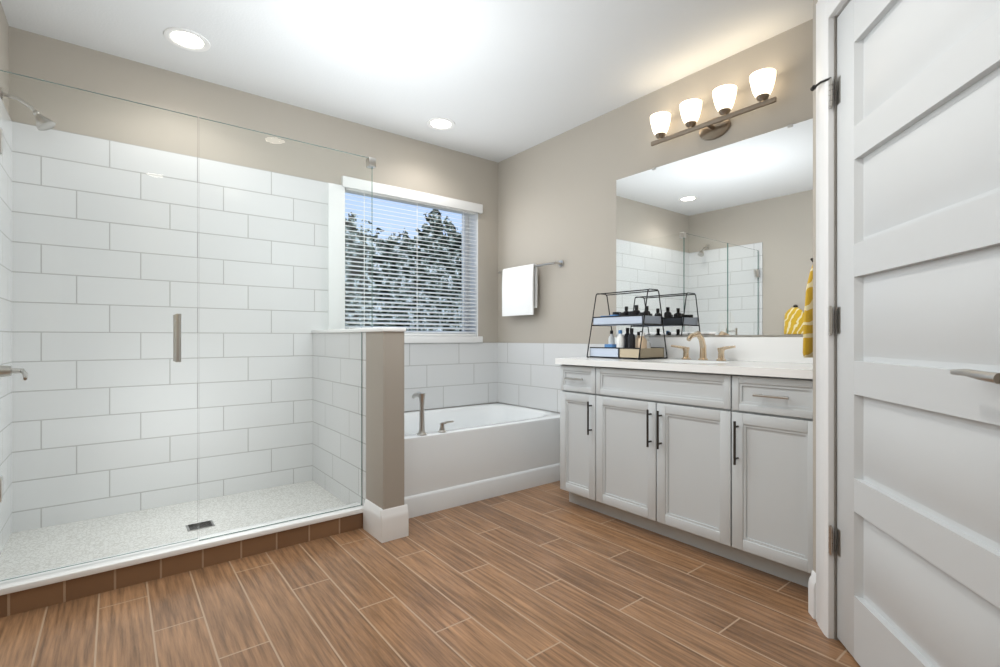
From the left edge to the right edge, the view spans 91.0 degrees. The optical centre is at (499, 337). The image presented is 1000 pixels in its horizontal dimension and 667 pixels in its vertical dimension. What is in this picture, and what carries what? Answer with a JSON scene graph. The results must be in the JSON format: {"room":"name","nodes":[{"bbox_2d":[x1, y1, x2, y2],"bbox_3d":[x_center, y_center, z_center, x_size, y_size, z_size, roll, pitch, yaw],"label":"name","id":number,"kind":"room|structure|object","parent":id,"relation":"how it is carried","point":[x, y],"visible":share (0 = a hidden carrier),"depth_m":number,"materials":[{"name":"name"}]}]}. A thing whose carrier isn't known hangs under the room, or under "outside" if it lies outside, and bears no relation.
{"room":"bathroom","nodes":[
{"label":"bathroom","id":0,"kind":"room"},
{"bbox_2d":[0,1,8,113],"bbox_3d":[-0.894,-0.270,0.297,0.200,2.600,5.370,0,0,-38],"label":"wall","id":1,"kind":"structure","parent":0,"point":[4,27],"depth_m":2.37,"materials":[{"name":"beige paint"}]},
{"bbox_2d":[0,365,27,379],"bbox_3d":[-2.129,0.145,2.145,0.111,0.150,0.187,0,0,-38],"label":"shower valve","id":2,"kind":"object","parent":1,"relation":"attached to","point":[5,371],"visible":1,"depth_m":2.14,"materials":[{"name":"silver metal"}]},
{"bbox_2d":[0,87,55,130],"bbox_3d":[-2.237,-1.081,2.329,0.192,0.163,0.077,0,0,-38],"label":"shower head","id":3,"kind":"object","parent":1,"relation":"attached to","point":[43,123],"visible":0.99,"depth_m":2.34},
{"bbox_2d":[0,97,11,553],"bbox_3d":[-2.181,-0.030,2.110,0.012,2.121,0.903,0,0,-38],"label":"tile wall","id":4,"kind":"structure","parent":0,"point":[5,120],"depth_m":2.35,"materials":[{"name":"white tile"}]},
{"bbox_2d":[12,121,327,532],"bbox_3d":[-1.839,-0.030,2.960,1.599,2.121,0.012,0,0,-38],"label":"tile wall","id":5,"kind":"structure","parent":0,"point":[112,241],"depth_m":2.83,"materials":[{"name":"white tile"}]},
{"bbox_2d":[9,26,497,411],"bbox_3d":[-1.306,-0.270,3.513,3.520,2.600,0.200,0,0,-38],"label":"wall","id":6,"kind":"structure","parent":0,"point":[401,161],"depth_m":3.08,"materials":[{"name":"beige paint"}]},
{"bbox_2d":[328,183,344,328],"bbox_3d":[-1.162,-0.573,3.489,0.119,1.036,0.016,0,0,-38],"label":"trim strip","id":7,"kind":"object","parent":6,"relation":"attached to","point":[336,193],"depth_m":3.48,"materials":[{"name":"white wood"}]},
{"bbox_2d":[345,191,468,333],"bbox_3d":[-0.756,-0.580,4.027,1.170,1.130,0.050,0,0,-38],"label":"window frame","id":8,"kind":"structure","parent":6,"relation":"in","point":[464,225],"depth_m":4.35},
{"bbox_2d":[341,176,482,335],"bbox_3d":[-0.663,-0.587,3.908,1.230,1.137,0.099,0,0,-38],"label":"window blind","id":9,"kind":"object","parent":6,"relation":"in","point":[353,185],"depth_m":3.88,"materials":[{"name":"white plastic"}]},
{"bbox_2d":[404,336,482,342],"bbox_3d":[-0.706,0.013,3.964,1.240,0.055,0.230,0,0,-38],"label":"window sill","id":10,"kind":"structure","parent":6,"relation":"attached to","point":[407,339],"depth_m":4.01,"materials":[{"name":"white wood"}]},
{"bbox_2d":[311,327,405,509],"bbox_3d":[-0.893,0.487,2.967,0.133,1.085,1.144,0,0,-38],"label":"wall","id":11,"kind":"structure","parent":0,"point":[336,353],"depth_m":2.73,"materials":[{"name":"white tile"}]},
{"bbox_2d":[363,499,408,542],"bbox_3d":[-0.608,0.950,2.604,0.149,0.160,0.236,0,0,-38],"label":"baseboard","id":12,"kind":"structure","parent":11,"relation":"attached to","point":[385,525],"depth_m":2.52,"materials":[{"name":"white"}]},
{"bbox_2d":[0,0,812,162],"bbox_3d":[0.320,-1.620,1.439,3.720,0.100,5.670,0,0,-38],"label":"ceiling","id":13,"kind":"structure","parent":0,"point":[512,77],"depth_m":2.63,"materials":[{"name":"white paint"}]},
{"bbox_2d":[163,27,210,51],"bbox_3d":[-1.646,-1.567,2.585,0.210,0.006,0.210,0,0,-38],"label":"recessed light","id":14,"kind":"object","parent":13,"relation":"in","point":[186,39],"visible":1,"depth_m":2.58,"materials":[{"name":"white"}]},
{"bbox_2d":[426,117,454,129],"bbox_3d":[-0.433,-1.567,3.599,0.210,0.006,0.210,0,0,-38],"label":"recessed light","id":15,"kind":"object","parent":13,"relation":"in","point":[438,123],"visible":1,"depth_m":3.59,"materials":[{"name":"white"}]},
{"bbox_2d":[0,481,860,666],"bbox_3d":[0.320,1.080,1.439,3.720,0.100,5.670,0,0,-38],"label":"floor","id":16,"kind":"structure","parent":0,"point":[534,576],"depth_m":1.85,"materials":[{"name":"brown wood"}]},
{"bbox_2d":[0,480,345,578],"bbox_3d":[-1.624,1.003,2.607,1.478,0.054,0.808,0,0,-38],"label":"pan","id":17,"kind":"object","parent":16,"relation":"on","point":[27,551],"visible":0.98,"depth_m":2.55,"materials":[{"name":"tile"}]},
{"bbox_2d":[0,503,362,617],"bbox_3d":[-1.344,0.975,2.250,1.478,0.110,0.113,0,0,-38],"label":"shower curb","id":18,"kind":"structure","parent":16,"relation":"on","point":[44,589],"depth_m":2.12,"materials":[{"name":"brown tile"}]},
{"bbox_2d":[0,70,375,581],"bbox_3d":[-1.556,-0.043,2.586,1.555,1.922,0.922,0,0,-38],"label":"shower","id":19,"kind":"object","parent":16,"relation":"on","point":[370,161],"visible":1,"depth_m":2.13,"materials":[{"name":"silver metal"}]},
{"bbox_2d":[404,392,559,517],"bbox_3d":[-0.316,0.677,3.553,1.507,0.706,0.929,0,0,-38],"label":"bathtub","id":20,"kind":"object","parent":16,"relation":"on","point":[454,456],"visible":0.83,"depth_m":3.19,"materials":[{"name":"white ceramic"}]},
{"bbox_2d":[412,392,453,435],"bbox_3d":[-0.414,0.449,3.004,0.246,0.250,0.136,0,0,-38],"label":"tub faucet","id":21,"kind":"object","parent":20,"relation":"on","point":[442,432],"depth_m":2.91,"materials":[{"name":"silver metal"}]},
{"bbox_2d":[555,331,812,586],"bbox_3d":[1.003,0.495,2.632,0.568,1.070,1.449,0,0,-38],"label":"vanity","id":22,"kind":"object","parent":16,"relation":"on","point":[708,445],"visible":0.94,"depth_m":2.37,"materials":[{"name":"grey paint"}]},
{"bbox_2d":[587,288,667,359],"bbox_3d":[0.781,-0.082,3.039,0.287,0.413,0.397,0,0,-38],"label":"organizer","id":23,"kind":"object","parent":22,"relation":"on","point":[626,346],"visible":1,"depth_m":2.95,"materials":[{"name":"black metal"}]},
{"bbox_2d":[671,331,735,360],"bbox_3d":[1.096,0.042,2.734,0.184,0.164,0.383,0,0,-38],"label":"faucet","id":24,"kind":"object","parent":22,"relation":"on","point":[703,356],"depth_m":2.75,"materials":[{"name":"gold metal"}]},
{"bbox_2d":[404,342,497,411],"bbox_3d":[-0.613,0.306,3.921,1.501,0.533,0.012,0,0,-38],"label":"tile wall","id":25,"kind":"structure","parent":0,"point":[448,374],"depth_m":4.07,"materials":[{"name":"white tile"}]},
{"bbox_2d":[469,213,477,335],"bbox_3d":[-0.716,-0.583,3.976,1.180,1.135,0.198,0,0,-38],"label":"wall back reveal","id":26,"kind":"object","parent":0,"point":[474,222],"depth_m":4.30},
{"bbox_2d":[498,342,604,412],"bbox_3d":[0.380,0.306,3.881,0.012,0.533,1.301,0,0,-38],"label":"tile wall","id":27,"kind":"structure","parent":0,"point":[528,373],"depth_m":4.01,"materials":[{"name":"white tile"}]},
{"bbox_2d":[498,19,812,412],"bbox_3d":[0.946,-0.270,3.331,0.200,2.600,2.865,0,0,-38],"label":"wall","id":28,"kind":"structure","parent":0,"point":[557,195],"depth_m":3.51,"materials":[{"name":"beige paint"}]},
{"bbox_2d":[498,260,563,315],"bbox_3d":[0.223,-0.391,4.006,0.102,0.411,0.732,0,0,-38],"label":"towel rail","id":29,"kind":"object","parent":28,"relation":"attached to","point":[520,283],"visible":1,"depth_m":4.00,"materials":[{"name":"silver metal"}]},
{"bbox_2d":[502,264,537,315],"bbox_3d":[0.158,-0.389,4.051,0.054,0.407,0.390,0,0,-38],"label":"towel","id":30,"kind":"object","parent":29,"relation":"hanging from","point":[520,283],"depth_m":4.01,"materials":[{"name":"white fabric"}]},
{"bbox_2d":[650,68,776,145],"bbox_3d":[1.171,-1.243,2.761,0.147,0.216,0.730,0,0,-38],"label":"sconce","id":31,"kind":"object","parent":28,"relation":"attached to","point":[762,81],"visible":1,"depth_m":2.73,"materials":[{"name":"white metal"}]},
{"bbox_2d":[616,118,812,336],"bbox_3d":[1.217,-0.544,2.813,0.011,1.076,1.375,0,0,-38],"label":"mirror","id":32,"kind":"object","parent":28,"relation":"attached to","point":[724,234],"visible":0.77,"depth_m":2.76,"materials":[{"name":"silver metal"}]},
{"bbox_2d":[810,0,850,639],"bbox_3d":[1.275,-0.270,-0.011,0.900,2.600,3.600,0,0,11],"label":"door frame","id":33,"kind":"structure","parent":0,"point":[814,1],"depth_m":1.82,"materials":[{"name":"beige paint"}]},
{"bbox_2d":[808,570,815,618],"bbox_3d":[0.844,0.950,0.174,0.018,0.160,3.400,0,0,11],"label":"baseboard","id":34,"kind":"structure","parent":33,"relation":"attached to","point":[812,580],"depth_m":1.82,"materials":[{"name":"white wood"}]},
{"bbox_2d":[837,0,999,666],"bbox_3d":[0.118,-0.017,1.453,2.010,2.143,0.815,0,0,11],"label":"door","id":35,"kind":"structure","parent":33,"relation":"in","point":[918,81],"depth_m":1.26,"materials":[{"name":"grey paint"}]},
{"label":"outside","id":36,"kind":"structure","parent":0,"visible":0},
{"bbox_2d":[345,193,461,330],"bbox_3d":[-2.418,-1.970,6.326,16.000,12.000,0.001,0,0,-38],"label":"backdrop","id":37,"kind":"structure","parent":36,"point":[384,203],"depth_m":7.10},
{"bbox_3d":[1.463,-0.270,1.992,0.640,2.600,0.120,0,0,-38],"label":"wall","id":38,"kind":"structure","parent":0,"visible":0},
{"bbox_2d":[803,258,812,357],"bbox_3d":[1.258,-0.126,1.945,0.230,0.402,0.056,0,0,-38],"label":"towel","id":39,"kind":"object","parent":38,"relation":"attached to","point":[808,311],"visible":0.27,"depth_m":1.88,"materials":[{"name":"yellow fabric"}]}
]}

